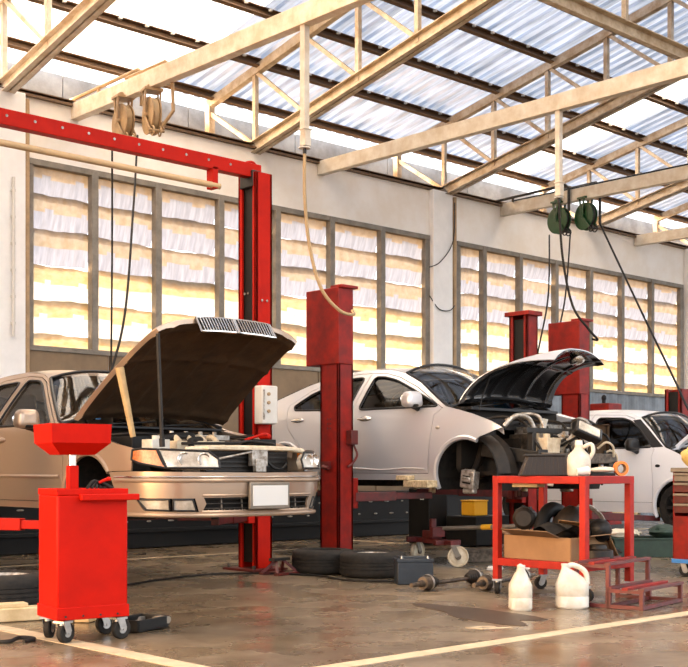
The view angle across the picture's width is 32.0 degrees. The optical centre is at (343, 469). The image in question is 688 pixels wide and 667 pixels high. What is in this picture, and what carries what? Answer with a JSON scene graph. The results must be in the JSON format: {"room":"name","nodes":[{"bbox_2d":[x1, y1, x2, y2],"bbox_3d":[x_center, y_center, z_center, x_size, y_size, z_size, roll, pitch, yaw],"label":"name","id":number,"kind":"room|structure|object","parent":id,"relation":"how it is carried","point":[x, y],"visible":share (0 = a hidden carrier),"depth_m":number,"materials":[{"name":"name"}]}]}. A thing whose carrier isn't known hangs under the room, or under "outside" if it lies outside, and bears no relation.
{"room":"auto repair garage","nodes":[
{"label":"auto repair garage","id":0,"kind":"room"},
{"bbox_2d":[298,24,312,153],"bbox_3d":[-0.365,-3.550,11.202,0.115,1.200,0.110,0,0,-43],"label":"hanger","id":1,"kind":"object","parent":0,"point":[305,131],"visible":1,"depth_m":11.17,"materials":[{"name":"white paint"}]},
{"bbox_2d":[303,153,355,315],"bbox_3d":[-0.103,-2.219,11.398,0.689,1.503,0.190,0,0,-43],"label":"hose line","id":2,"kind":"object","parent":1,"relation":"hanging from","point":[327,298],"visible":1,"depth_m":11.24,"materials":[{"name":"beige"}]},
{"bbox_2d":[0,520,687,666],"bbox_3d":[6.606,1.050,10.517,36.000,0.200,22.400,0,0,-43],"label":"floor","id":3,"kind":"structure","parent":0,"point":[231,620],"depth_m":7.58,"materials":[{"name":"concrete"}]},
{"bbox_2d":[0,635,35,643],"bbox_3d":[-1.798,0.936,6.604,0.218,0.036,0.103,0,0,-43],"label":"cable","id":4,"kind":"object","parent":3,"relation":"on","point":[25,639],"visible":1,"depth_m":6.61,"materials":[{"name":"rubber"}]},
{"bbox_2d":[0,570,38,604],"bbox_3d":[-2.406,0.835,8.415,0.700,0.229,0.700,0,0,-43],"label":"tyre","id":5,"kind":"object","parent":3,"relation":"on","point":[15,585],"visible":0.62,"depth_m":8.17,"materials":[{"name":"rubber"}]},
{"bbox_2d":[0,605,41,622],"bbox_3d":[-2.041,0.905,7.567,0.620,0.085,0.130,0,0,-29],"label":"timber beam","id":6,"kind":"structure","parent":3,"relation":"on","point":[29,613],"depth_m":7.50,"materials":[{"name":"brown wood"}]},
{"bbox_2d":[0,601,27,607],"bbox_3d":[-2.163,0.850,7.522,0.340,0.025,0.110,0,0,-31],"label":"board","id":7,"kind":"object","parent":6,"relation":"on","point":[4,604],"visible":1,"depth_m":7.53,"materials":[{"name":"brown wood"}]},
{"bbox_2d":[33,423,139,642],"bbox_3d":[-1.454,0.347,6.754,0.484,1.205,0.395,0,0,-33],"label":"oil drainer","id":8,"kind":"object","parent":3,"relation":"on","point":[83,531],"visible":0.98,"depth_m":6.63,"materials":[{"name":"metal"}]},
{"bbox_2d":[38,488,127,494],"bbox_3d":[-1.468,0.120,6.754,0.414,0.034,0.314,0,0,-33],"label":"tray","id":9,"kind":"object","parent":8,"relation":"on","point":[42,491],"depth_m":6.63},
{"bbox_2d":[86,479,112,488],"bbox_3d":[-1.398,0.084,6.766,0.182,0.061,0.106,0,0,-43],"label":"bundle","id":10,"kind":"object","parent":8,"relation":"on","point":[104,485],"visible":0.94,"depth_m":6.75,"materials":[{"name":"rubber"}]},
{"bbox_2d":[0,625,208,666],"bbox_3d":[-1.529,0.948,6.636,0.125,0.003,4.600,0,0,-43],"label":"floor marking","id":11,"kind":"object","parent":3,"relation":"on","point":[81,644],"depth_m":6.29,"materials":[{"name":"paint"}]},
{"bbox_2d":[0,107,287,571],"bbox_3d":[-2.022,-0.998,10.241,3.767,3.893,2.165,0,0,-43],"label":"lift","id":12,"kind":"object","parent":3,"relation":"on","point":[257,413],"visible":0.71,"depth_m":11.28,"materials":[{"name":"red paint"}]},
{"bbox_2d":[0,316,319,519],"bbox_3d":[-2.197,-0.396,10.729,2.033,1.537,4.886,0,0,-39],"label":"car","id":13,"kind":"object","parent":12,"relation":"on","point":[204,469],"visible":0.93,"depth_m":9.47,"materials":[{"name":"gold metal"}]},
{"bbox_2d":[93,135,138,419],"bbox_3d":[-2.063,-2.031,11.413,0.175,3.255,3.392,0,0,-4],"label":"air hose","id":14,"kind":"object","parent":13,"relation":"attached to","point":[136,157],"visible":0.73,"depth_m":11.03,"materials":[{"name":"rubber"}]},
{"bbox_2d":[115,367,135,436],"bbox_3d":[-1.643,-0.511,9.024,0.159,0.531,0.065,0,0,-25],"label":"stick","id":15,"kind":"object","parent":13,"relation":"on","point":[120,372],"visible":1,"depth_m":9.00,"materials":[{"name":"brown wood"}]},
{"bbox_2d":[130,448,165,468],"bbox_3d":[-1.417,-0.087,8.681,0.325,0.153,0.052,0,0,27],"label":"lamp","id":16,"kind":"object","parent":13,"relation":"on","point":[153,457],"depth_m":8.67,"materials":[{"name":"orange"}]},
{"bbox_2d":[137,499,170,510],"bbox_3d":[-1.374,0.253,8.700,0.142,0.092,0.268,0,0,-43],"label":"marker lamp","id":17,"kind":"object","parent":13,"relation":"on","point":[142,504],"depth_m":8.68,"materials":[{"name":"glass"}]},
{"bbox_2d":[156,333,164,446],"bbox_3d":[-1.334,-0.575,8.688,0.044,0.815,0.170,0,0,7],"label":"rod","id":18,"kind":"object","parent":13,"relation":"attached to","point":[161,439],"visible":1,"depth_m":8.67,"materials":[{"name":"metal"}]},
{"bbox_2d":[172,499,196,511],"bbox_3d":[-1.147,0.254,8.641,0.176,0.094,0.038,0,0,-5],"label":"fog lamp","id":19,"kind":"object","parent":13,"relation":"on","point":[178,505],"depth_m":8.64,"materials":[{"name":"black"}]},
{"bbox_2d":[74,316,296,424],"bbox_3d":[-1.210,-0.777,9.611,1.484,0.775,1.239,0,0,-43],"label":"hood","id":20,"kind":"object","parent":13,"relation":"attached to","point":[209,365],"depth_m":9.61,"materials":[{"name":"gold metal"}]},
{"bbox_2d":[309,496,315,507],"bbox_3d":[-0.248,0.254,9.478,0.038,0.094,0.176,0,0,10],"label":"fog lamp","id":21,"kind":"object","parent":13,"relation":"on","point":[312,499],"depth_m":9.44,"materials":[{"name":"black"}]},
{"bbox_2d":[127,613,170,632],"bbox_3d":[-1.202,0.910,7.172,0.232,0.070,0.369,0,0,27],"label":"tray","id":22,"kind":"object","parent":3,"relation":"on","point":[151,621],"visible":0.74,"depth_m":7.11,"materials":[{"name":"black"}]},
{"bbox_2d":[0,490,492,554],"bbox_3d":[-3.748,0.620,13.278,16.800,0.640,0.170,0,0,-43],"label":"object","id":23,"kind":"object","parent":3,"relation":"on","point":[371,518],"visible":0.27,"depth_m":15.32,"materials":[{"name":"black"}]},
{"bbox_2d":[127,572,393,585],"bbox_3d":[-1.092,0.849,9.384,1.995,0.214,3.726,0,0,37],"label":"cable","id":24,"kind":"object","parent":3,"relation":"on","point":[299,574],"visible":0.5,"depth_m":10.53,"materials":[{"name":"black plastic"}]},
{"bbox_2d":[259,557,300,575],"bbox_3d":[-0.586,0.873,10.913,0.230,0.150,0.320,0,0,37],"label":"stand","id":25,"kind":"object","parent":3,"relation":"on","point":[281,572],"visible":0.99,"depth_m":10.86,"materials":[{"name":"metal"}]},
{"bbox_2d":[292,548,351,573],"bbox_3d":[-0.190,0.840,11.112,0.590,0.218,0.590,0,0,-43],"label":"tyre","id":26,"kind":"object","parent":3,"relation":"on","point":[304,560],"visible":0.73,"depth_m":10.85,"materials":[{"name":"rubber"}]},
{"bbox_2d":[0,528,648,566],"bbox_3d":[-1.107,0.948,14.404,17.000,0.003,1.000,0,0,-43],"label":"baseboard","id":27,"kind":"structure","parent":3,"relation":"on","point":[642,528],"depth_m":13.62,"materials":[{"name":"paint"}]},
{"bbox_2d":[306,284,435,549],"bbox_3d":[0.012,-0.432,12.235,1.005,2.765,1.740,0,0,-43],"label":"lift post","id":28,"kind":"object","parent":3,"relation":"on","point":[329,332],"visible":0.8,"depth_m":11.82,"materials":[{"name":"metal"}]},
{"bbox_2d":[346,430,357,467],"bbox_3d":[0.079,-0.206,11.805,0.105,0.368,0.081,0,0,-43],"label":"switch","id":29,"kind":"object","parent":28,"relation":"attached to","point":[351,435],"depth_m":11.80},
{"bbox_2d":[403,480,436,487],"bbox_3d":[0.740,0.135,11.684,0.120,0.070,0.440,0,0,-29],"label":"timber packer","id":30,"kind":"object","parent":28,"relation":"on","point":[406,483],"visible":1,"depth_m":11.56,"materials":[{"name":"wood"}]},
{"bbox_2d":[396,475,414,479],"bbox_3d":[0.605,0.077,11.858,0.110,0.045,0.160,0,0,-43],"label":"timber packer","id":31,"kind":"object","parent":30,"relation":"on","point":[399,477],"visible":0.99,"depth_m":11.81,"materials":[{"name":"wood"}]},
{"bbox_2d":[339,550,405,578],"bbox_3d":[0.259,0.838,10.703,0.600,0.224,0.600,0,0,-43],"label":"tyre","id":32,"kind":"object","parent":3,"relation":"on","point":[369,564],"visible":0.85,"depth_m":10.45,"materials":[{"name":"rubber"}]},
{"bbox_2d":[394,556,433,584],"bbox_3d":[0.581,0.831,10.005,0.310,0.238,0.185,0,0,-7],"label":"battery","id":33,"kind":"object","parent":3,"relation":"on","point":[407,569],"visible":0.92,"depth_m":9.92,"materials":[{"name":"plastic"}]},
{"bbox_2d":[409,488,446,543],"bbox_3d":[1.064,0.580,15.263,0.349,0.700,0.360,0,0,-43],"label":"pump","id":34,"kind":"object","parent":3,"relation":"on","point":[421,511],"visible":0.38,"depth_m":15.15,"materials":[{"name":"black"}]},
{"bbox_2d":[409,569,490,590],"bbox_3d":[0.871,0.886,9.692,0.136,0.136,1.121,0,0,39],"label":"shaft","id":35,"kind":"object","parent":3,"relation":"on","point":[428,582],"visible":0.96,"depth_m":9.50,"materials":[{"name":"metal"}]},
{"bbox_2d":[406,518,517,566],"bbox_3d":[1.086,0.720,11.891,0.472,0.459,1.593,0,0,-38],"label":"jack","id":36,"kind":"object","parent":3,"relation":"on","point":[457,556],"visible":0.89,"depth_m":11.85,"materials":[{"name":"red"}]},
{"bbox_2d":[446,514,508,545],"bbox_3d":[1.691,0.750,15.095,0.660,0.360,0.500,0,0,-43],"label":"toolbox","id":37,"kind":"object","parent":3,"relation":"on","point":[467,537],"visible":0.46,"depth_m":14.84,"materials":[{"name":"black"}]},
{"bbox_2d":[460,500,487,515],"bbox_3d":[1.631,0.472,15.012,0.265,0.192,0.235,0,0,-43],"label":"box","id":38,"kind":"object","parent":37,"relation":"on","point":[468,507],"visible":1,"depth_m":14.92,"materials":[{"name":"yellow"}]},
{"bbox_2d":[414,310,541,550],"bbox_3d":[1.765,-0.448,13.867,1.145,2.795,1.720,0,0,-43],"label":"lift post","id":39,"kind":"object","parent":3,"relation":"on","point":[523,325],"visible":0.42,"depth_m":13.97,"materials":[{"name":"metal"}]},
{"bbox_2d":[272,348,619,493],"bbox_3d":[0.824,-0.465,12.882,4.647,1.380,2.011,0,0,44],"label":"car","id":40,"kind":"object","parent":39,"relation":"on","point":[457,431],"visible":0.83,"depth_m":11.87,"materials":[{"name":"silver metal"}]},
{"bbox_2d":[459,348,603,410],"bbox_3d":[1.913,-0.861,11.774,1.424,0.588,0.993,0,0,-43],"label":"hood","id":41,"kind":"object","parent":40,"relation":"attached to","point":[534,380],"depth_m":11.90,"materials":[{"name":"black"}]},
{"bbox_2d":[536,418,565,450],"bbox_3d":[2.034,-0.298,11.557,0.454,0.395,0.117,0,0,-25],"label":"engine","id":42,"kind":"object","parent":40,"relation":"on","point":[543,422],"depth_m":11.55,"materials":[{"name":"plastic"}]},
{"bbox_2d":[412,603,547,626],"bbox_3d":[0.871,0.948,7.965,0.487,0.004,1.399,0,0,-27],"label":"oil stain","id":43,"kind":"object","parent":3,"relation":"on","point":[468,613],"visible":1,"depth_m":7.81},
{"bbox_2d":[466,549,502,561],"bbox_3d":[1.381,0.882,12.389,0.500,0.130,0.090,0,0,-3],"label":"board","id":44,"kind":"object","parent":3,"relation":"on","point":[475,555],"visible":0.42,"depth_m":12.35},
{"bbox_2d":[466,626,512,628],"bbox_3d":[0.872,0.948,7.228,0.282,0.003,0.134,0,0,-3],"label":"trim","id":45,"kind":"structure","parent":3,"relation":"on","point":[473,627],"depth_m":7.21,"materials":[{"name":"paint"}]},
{"bbox_2d":[316,611,687,666],"bbox_3d":[3.315,0.949,8.916,14.000,0.003,0.115,0,0,-43],"label":"floor marking","id":46,"kind":"object","parent":3,"relation":"on","point":[672,615],"depth_m":6.59,"materials":[{"name":"paint"}]},
{"bbox_2d":[472,569,535,590],"bbox_3d":[1.310,0.886,9.748,0.136,0.136,1.121,0,0,33],"label":"shaft","id":47,"kind":"object","parent":3,"relation":"on","point":[485,582],"visible":0.43,"depth_m":9.42,"materials":[{"name":"metal"}]},
{"bbox_2d":[509,564,531,610],"bbox_3d":[1.200,0.793,8.171,0.156,0.313,0.172,0,0,0],"label":"plastic jug","id":48,"kind":"object","parent":3,"relation":"on","point":[520,585],"visible":1,"depth_m":8.09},
{"bbox_2d":[538,232,570,511],"bbox_3d":[3.057,-1.329,16.735,0.219,4.703,3.750,0,0,17],"label":"air hose","id":49,"kind":"object","parent":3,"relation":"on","point":[570,232],"visible":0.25,"depth_m":16.72,"materials":[{"name":"rubber"}]},
{"bbox_2d":[492,476,633,601],"bbox_3d":[1.670,0.497,9.108,0.684,0.905,0.929,0,0,-43],"label":"cart","id":50,"kind":"object","parent":3,"relation":"on","point":[540,582],"visible":0.66,"depth_m":8.98,"materials":[{"name":"metal"}]},
{"bbox_2d":[512,483,544,486],"bbox_3d":[1.406,0.105,9.148,0.220,0.050,0.120,0,0,41],"label":"foam block","id":51,"kind":"object","parent":50,"relation":"on","point":[513,484],"visible":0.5,"depth_m":9.10,"materials":[{"name":"beige plastic"}]},
{"bbox_2d":[518,454,567,475],"bbox_3d":[1.508,-0.037,9.038,0.375,0.162,0.240,0,0,4],"label":"box","id":52,"kind":"object","parent":50,"relation":"on","point":[533,464],"visible":0.98,"depth_m":8.93,"materials":[{"name":"metal"}]},
{"bbox_2d":[501,519,616,561],"bbox_3d":[1.574,0.523,9.070,0.674,0.296,0.909,0,0,-41],"label":"cardboard box","id":53,"kind":"object","parent":50,"relation":"on","point":[532,544],"visible":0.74,"depth_m":8.93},
{"bbox_2d":[513,505,536,529],"bbox_3d":[1.401,0.370,9.266,0.180,0.193,0.220,0,0,17],"label":"oil filter","id":54,"kind":"object","parent":53,"relation":"in","point":[524,517],"visible":0.97,"depth_m":9.17,"materials":[{"name":"metal"}]},
{"bbox_2d":[533,502,563,530],"bbox_3d":[1.605,0.375,9.238,0.426,0.260,0.133,0,0,-43],"label":"air duct","id":55,"kind":"object","parent":53,"relation":"in","point":[550,509],"visible":0.5,"depth_m":9.16,"materials":[{"name":"black"}]},
{"bbox_2d":[534,521,590,536],"bbox_3d":[1.698,0.451,9.010,0.500,0.128,0.340,0,0,-43],"label":"rubber mat","id":56,"kind":"object","parent":53,"relation":"on","point":[554,528],"visible":0.52,"depth_m":8.88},
{"bbox_2d":[553,505,590,537],"bbox_3d":[1.718,0.452,9.091,0.291,0.372,0.381,0,0,-1],"label":"cover","id":57,"kind":"object","parent":53,"relation":"in","point":[568,513],"visible":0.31,"depth_m":9.00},
{"bbox_2d":[577,504,604,518],"bbox_3d":[1.870,0.356,9.174,0.270,0.192,0.165,0,0,-9],"label":"wire frame","id":58,"kind":"object","parent":53,"relation":"in","point":[600,515],"visible":0.38,"depth_m":9.14,"materials":[{"name":"metal"}]},
{"bbox_2d":[589,518,611,541],"bbox_3d":[1.913,0.454,8.985,0.188,0.183,0.244,0,0,21],"label":"shell","id":59,"kind":"object","parent":53,"relation":"in","point":[599,526],"visible":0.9,"depth_m":8.89,"materials":[{"name":"black"}]},
{"bbox_2d":[567,440,594,475],"bbox_3d":[1.746,-0.088,8.917,0.180,0.265,0.176,0,0,-27],"label":"plastic jug","id":60,"kind":"object","parent":50,"relation":"on","point":[578,458],"visible":0.94,"depth_m":8.87,"materials":[{"name":"plastic"}]},
{"bbox_2d":[575,466,590,475],"bbox_3d":[1.740,0.005,8.747,0.100,0.073,0.074,0,0,-11],"label":"paper cup","id":61,"kind":"object","parent":50,"relation":"on","point":[586,470],"visible":1,"depth_m":8.72,"materials":[{"name":"white paper"}]},
{"bbox_2d":[589,544,613,558],"bbox_3d":[1.873,0.610,8.851,0.229,0.120,0.229,0,0,-43],"label":"drum","id":62,"kind":"object","parent":50,"relation":"on","point":[595,550],"visible":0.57,"depth_m":8.77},
{"bbox_2d":[589,473,615,475],"bbox_3d":[1.885,0.032,8.911,0.240,0.022,0.100,0,0,-3],"label":"steel plate","id":63,"kind":"object","parent":50,"relation":"on","point":[591,474],"visible":0.66,"depth_m":8.86,"materials":[{"name":"black"}]},
{"bbox_2d":[590,467,614,472],"bbox_3d":[1.883,-0.002,8.918,0.267,0.048,0.134,0,0,-3],"label":"folded cloth","id":64,"kind":"object","parent":63,"relation":"on","point":[596,469],"visible":0.88,"depth_m":8.87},
{"bbox_2d":[608,537,618,555],"bbox_3d":[2.002,0.576,8.975,0.072,0.190,0.168,0,0,-5],"label":"sheet","id":65,"kind":"object","parent":50,"relation":"on","point":[611,545],"visible":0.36,"depth_m":8.94,"materials":[{"name":"cardboard"}]},
{"bbox_2d":[613,461,628,475],"bbox_3d":[2.072,-0.011,8.989,0.110,0.110,0.046,0,0,-13],"label":"tape roll","id":66,"kind":"object","parent":50,"relation":"on","point":[616,464],"visible":0.99,"depth_m":8.97,"materials":[{"name":"orange"}]},
{"bbox_2d":[555,562,589,608],"bbox_3d":[1.577,0.793,8.271,0.234,0.313,0.160,0,0,0],"label":"plastic jug","id":67,"kind":"object","parent":3,"relation":"on","point":[571,589],"visible":1,"depth_m":8.21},
{"bbox_2d":[548,318,660,520],"bbox_3d":[2.875,-0.422,14.824,1.225,2.745,1.770,0,0,-43],"label":"lift post","id":68,"kind":"object","parent":3,"relation":"on","point":[574,389],"visible":0.34,"depth_m":14.29,"materials":[{"name":"metal"}]},
{"bbox_2d":[502,410,687,525],"bbox_3d":[3.827,-0.021,15.587,2.042,1.542,3.835,0,0,-43],"label":"car","id":69,"kind":"object","parent":68,"relation":"on","point":[651,443],"visible":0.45,"depth_m":14.76,"materials":[{"name":"white paint"}]},
{"bbox_2d":[672,435,687,449],"bbox_3d":[4.660,-0.500,14.693,1.405,0.530,0.691,0,0,-43],"label":"hood","id":70,"kind":"object","parent":69,"relation":"attached to","point":[683,443],"depth_m":14.40,"materials":[{"name":"white paint"}]},
{"bbox_2d":[590,395,623,528],"bbox_3d":[4.112,-0.115,18.850,0.400,2.130,0.400,0,0,-43],"label":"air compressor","id":71,"kind":"object","parent":3,"relation":"on","point":[599,406],"visible":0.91,"depth_m":18.73,"materials":[{"name":"red"}]},
{"bbox_2d":[573,555,683,610],"bbox_3d":[2.021,0.793,8.505,0.525,0.314,0.708,0,0,37],"label":"step stool","id":72,"kind":"object","parent":3,"relation":"on","point":[645,587],"visible":0.93,"depth_m":8.37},
{"bbox_2d":[611,536,672,556],"bbox_3d":[3.380,0.845,13.279,0.915,0.210,0.465,0,0,-1],"label":"crate","id":73,"kind":"object","parent":3,"relation":"on","point":[644,546],"visible":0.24,"depth_m":13.06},
{"bbox_2d":[611,528,641,537],"bbox_3d":[3.061,0.700,13.274,0.494,0.113,0.216,0,0,-3],"label":"rag","id":74,"kind":"object","parent":73,"relation":"on","point":[620,532],"visible":0.5,"depth_m":13.19,"materials":[{"name":"beige fabric"}]},
{"bbox_2d":[648,523,672,537],"bbox_3d":[3.543,0.679,13.264,0.472,0.174,0.314,0,0,-43],"label":"sack","id":75,"kind":"object","parent":73,"relation":"on","point":[665,530],"visible":0.73,"depth_m":13.12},
{"bbox_2d":[665,388,687,418],"bbox_3d":[4.734,-0.100,17.080,0.420,2.100,0.470,0,0,-43],"label":"lift post","id":76,"kind":"object","parent":3,"relation":"on","point":[674,402],"visible":0.27,"depth_m":17.02,"materials":[{"name":"metal"}]},
{"bbox_2d":[671,468,687,575],"bbox_3d":[3.348,0.465,10.626,0.512,0.970,0.750,0,0,-43],"label":"tool chest","id":77,"kind":"object","parent":3,"relation":"on","point":[680,475],"visible":1,"depth_m":10.67,"materials":[{"name":"red"}]},
{"bbox_2d":[680,447,687,465],"bbox_3d":[3.172,-0.121,10.770,0.246,0.207,0.328,0,0,-43],"label":"cloth bag","id":78,"kind":"object","parent":77,"relation":"on","point":[684,454],"visible":1,"depth_m":10.77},
{"bbox_2d":[8,0,687,223],"bbox_3d":[7.168,-7.602,9.913,36.000,4.884,22.750,0,0,-43],"label":"ceiling","id":79,"kind":"structure","parent":0,"point":[510,39],"depth_m":16.82,"materials":[{"name":"white plastic"}]},
{"bbox_2d":[537,0,687,59],"bbox_3d":[3.296,-5.734,14.075,36.000,1.278,0.090,0,0,-43],"label":"roof truss","id":80,"kind":"object","parent":79,"relation":"attached to","point":[584,10],"depth_m":14.04,"materials":[{"name":"metal"}]},
{"bbox_2d":[8,62,687,245],"bbox_3d":[-0.784,-4.880,18.460,35.985,0.560,0.100,0,0,-43],"label":"beam","id":81,"kind":"structure","parent":0,"point":[45,82],"depth_m":18.41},
{"bbox_2d":[25,96,683,367],"bbox_3d":[0.129,-1.675,17.479,36.000,5.250,0.220,0,0,-43],"label":"wall","id":82,"kind":"structure","parent":0,"point":[342,194],"depth_m":17.63,"materials":[{"name":"paint"}]},
{"bbox_2d":[0,88,29,377],"bbox_3d":[-3.775,-1.675,13.593,0.490,5.250,0.153,0,0,-43],"label":"pillar","id":83,"kind":"structure","parent":82,"relation":"attached to","point":[14,163],"depth_m":13.58,"materials":[{"name":"paint"}]},
{"bbox_2d":[0,0,115,93],"bbox_3d":[0.889,-6.392,8.513,0.160,4.333,16.085,0,0,-43],"label":"roof truss","id":84,"kind":"object","parent":82,"relation":"attached to","point":[53,41],"depth_m":12.92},
{"bbox_2d":[70,67,142,105],"bbox_3d":[-2.787,-4.271,13.919,0.044,0.442,1.622,0,0,-43],"label":"pipe","id":85,"kind":"object","parent":82,"relation":"attached to","point":[120,77],"visible":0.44,"depth_m":13.83,"materials":[{"name":"metal"}]},
{"bbox_2d":[111,92,136,137],"bbox_3d":[-2.464,-3.913,13.409,0.210,0.585,0.417,0,0,-35],"label":"hose reel","id":86,"kind":"object","parent":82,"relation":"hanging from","point":[123,120],"visible":0.88,"depth_m":13.32,"materials":[{"name":"beige paint"}]},
{"bbox_2d":[110,151,145,554],"bbox_3d":[-2.414,-1.354,13.404,0.420,4.633,0.078,0,0,13],"label":"air hose","id":87,"kind":"object","parent":86,"relation":"hanging from","point":[111,151],"visible":0.48,"depth_m":13.45,"materials":[{"name":"rubber"}]},
{"bbox_2d":[124,59,174,126],"bbox_3d":[-2.130,-4.048,13.139,0.100,0.704,0.860,0,0,-43],"label":"pipe","id":88,"kind":"object","parent":82,"relation":"attached to","point":[171,113],"visible":0.82,"depth_m":12.89,"materials":[{"name":"metal"}]},
{"bbox_2d":[140,84,164,136],"bbox_3d":[-2.089,-3.883,13.049,0.210,0.585,0.417,0,0,-27],"label":"hose reel","id":89,"kind":"object","parent":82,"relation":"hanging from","point":[152,107],"visible":1,"depth_m":12.95,"materials":[{"name":"beige paint"}]},
{"bbox_2d":[30,350,413,491],"bbox_3d":[-5.843,-0.250,11.753,19.455,2.400,0.030,0,0,-43],"label":"trim","id":90,"kind":"structure","parent":82,"relation":"attached to","point":[287,381],"depth_m":14.63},
{"bbox_2d":[71,0,373,120],"bbox_3d":[1.710,-4.240,8.967,0.110,0.190,14.400,0,0,-43],"label":"beam","id":91,"kind":"structure","parent":82,"relation":"attached to","point":[288,22],"depth_m":12.07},
{"bbox_2d":[30,158,429,371],"bbox_3d":[-1.210,-2.480,16.136,6.830,2.289,0.175,0,0,-43],"label":"window","id":92,"kind":"structure","parent":82,"relation":"in","point":[68,203],"depth_m":15.32,"materials":[{"name":"glass"}]},
{"bbox_2d":[0,83,687,248],"bbox_3d":[0.178,-4.338,17.426,36.000,0.085,0.185,0,0,-43],"label":"trim","id":93,"kind":"structure","parent":82,"relation":"attached to","point":[28,93],"depth_m":16.56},
{"bbox_2d":[205,0,501,154],"bbox_3d":[3.562,-6.392,11.000,0.160,4.333,16.085,0,0,-43],"label":"roof truss","id":94,"kind":"object","parent":82,"relation":"attached to","point":[419,40],"depth_m":14.86,"materials":[{"name":"paint"}]},
{"bbox_2d":[429,203,454,267],"bbox_3d":[1.530,-3.622,18.465,0.517,1.058,0.071,0,0,-35],"label":"wire","id":95,"kind":"object","parent":82,"relation":"hanging from","point":[454,203],"visible":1,"depth_m":18.59,"materials":[{"name":"metal"}]},
{"bbox_2d":[429,189,456,373],"bbox_3d":[1.539,-1.675,18.573,0.555,5.250,0.100,0,0,-43],"label":"pillar","id":96,"kind":"structure","parent":82,"relation":"attached to","point":[443,276],"depth_m":18.50,"materials":[{"name":"paint"}]},
{"bbox_2d":[317,57,687,175],"bbox_3d":[4.566,-4.240,11.623,0.110,0.190,14.400,0,0,-43],"label":"beam","id":97,"kind":"structure","parent":82,"relation":"attached to","point":[676,70],"depth_m":14.26,"materials":[{"name":"white paint"}]},
{"bbox_2d":[495,184,569,210],"bbox_3d":[2.865,-4.216,19.177,0.044,0.432,1.822,0,0,-43],"label":"pipe","id":98,"kind":"object","parent":82,"relation":"attached to","point":[566,185],"visible":0.88,"depth_m":18.91,"materials":[{"name":"metal"}]},
{"bbox_2d":[393,0,687,194],"bbox_3d":[6.307,-6.392,13.554,0.160,4.333,16.085,0,0,-43],"label":"roof truss","id":99,"kind":"object","parent":82,"relation":"attached to","point":[606,108],"depth_m":17.17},
{"bbox_2d":[554,110,564,202],"bbox_3d":[2.483,-3.620,13.865,0.115,1.060,0.110,0,0,-43],"label":"hanger","id":100,"kind":"object","parent":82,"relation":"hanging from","point":[559,184],"visible":1,"depth_m":13.85,"materials":[{"name":"white paint"}]},
{"bbox_2d":[558,202,598,340],"bbox_3d":[2.780,-2.302,13.948,0.608,1.597,0.248,0,0,-36],"label":"hose line","id":101,"kind":"object","parent":100,"relation":"hanging from","point":[595,338],"visible":1,"depth_m":13.84,"materials":[{"name":"rubber"}]},
{"bbox_2d":[547,199,571,235],"bbox_3d":[3.359,-3.923,18.719,0.210,0.594,0.426,0,0,-37],"label":"hose reel","id":102,"kind":"object","parent":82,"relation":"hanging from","point":[553,221],"visible":0.85,"depth_m":18.64,"materials":[{"name":"metal"}]},
{"bbox_2d":[457,241,683,397],"bbox_3d":[4.135,-2.490,21.108,6.630,2.291,0.175,0,0,-43],"label":"window","id":103,"kind":"structure","parent":82,"relation":"in","point":[497,286],"depth_m":21.20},
{"bbox_2d":[502,392,664,521],"bbox_3d":[7.573,-0.220,24.232,15.901,2.340,0.024,0,0,-43],"label":"trim","id":104,"kind":"structure","parent":82,"relation":"attached to","point":[629,402],"depth_m":22.06,"materials":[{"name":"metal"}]},
{"bbox_2d":[574,196,597,231],"bbox_3d":[3.716,-3.923,18.423,0.210,0.594,0.426,0,0,-31],"label":"hose reel","id":105,"kind":"object","parent":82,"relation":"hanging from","point":[586,214],"visible":1,"depth_m":18.34,"materials":[{"name":"metal"}]},
{"bbox_2d":[564,181,600,223],"bbox_3d":[3.629,-4.101,18.645,0.844,0.662,0.051,0,0,44],"label":"pipe","id":106,"kind":"object","parent":105,"relation":"attached to","point":[594,181],"visible":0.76,"depth_m":18.35,"materials":[{"name":"metal"}]},
{"bbox_2d":[599,223,687,410],"bbox_3d":[4.245,-2.135,16.559,0.144,3.289,3.699,0,0,-8],"label":"air hose","id":107,"kind":"object","parent":105,"relation":"hanging from","point":[603,231],"visible":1,"depth_m":16.88,"materials":[{"name":"black"}]},
{"bbox_2d":[500,165,687,216],"bbox_3d":[7.487,-4.240,14.341,0.110,0.190,14.400,0,0,-43],"label":"beam","id":108,"kind":"structure","parent":82,"relation":"attached to","point":[678,174],"depth_m":18.09,"materials":[{"name":"white paint"}]},
{"bbox_2d":[514,163,687,200],"bbox_3d":[5.965,-4.362,16.066,0.076,0.061,9.400,0,0,-43],"label":"power cable","id":109,"kind":"object","parent":108,"relation":"on","point":[687,163],"visible":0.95,"depth_m":18.10,"materials":[{"name":"black plastic"}]},
{"bbox_2d":[539,116,687,230],"bbox_3d":[9.089,-6.392,16.142,0.160,4.333,16.085,0,0,-43],"label":"roof truss","id":110,"kind":"object","parent":82,"relation":"attached to","point":[638,203],"depth_m":20.51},
{"bbox_2d":[634,227,687,246],"bbox_3d":[10.306,-4.240,16.963,0.110,0.190,14.400,0,0,-43],"label":"roof beam","id":111,"kind":"structure","parent":82,"relation":"attached to","point":[679,233],"depth_m":21.77,"materials":[{"name":"white paint"}]},
{"bbox_2d":[653,202,687,244],"bbox_3d":[11.835,-6.392,18.697,0.160,4.333,16.085,0,0,-43],"label":"roof truss","id":112,"kind":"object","parent":82,"relation":"attached to","point":[681,208],"depth_m":24.33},
{"bbox_2d":[684,249,687,388],"bbox_3d":[6.827,-1.675,23.492,0.500,5.250,0.100,0,0,-43],"label":"trim","id":113,"kind":"structure","parent":82,"relation":"attached to","point":[685,250],"depth_m":23.32,"materials":[{"name":"paint"}]},
{"bbox_2d":[538,235,549,353],"bbox_3d":[2.806,-1.329,16.894,0.292,4.703,3.825,0,0,16],"label":"air hose","id":114,"kind":"object","parent":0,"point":[549,235],"visible":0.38,"depth_m":16.69,"materials":[{"name":"rubber"}]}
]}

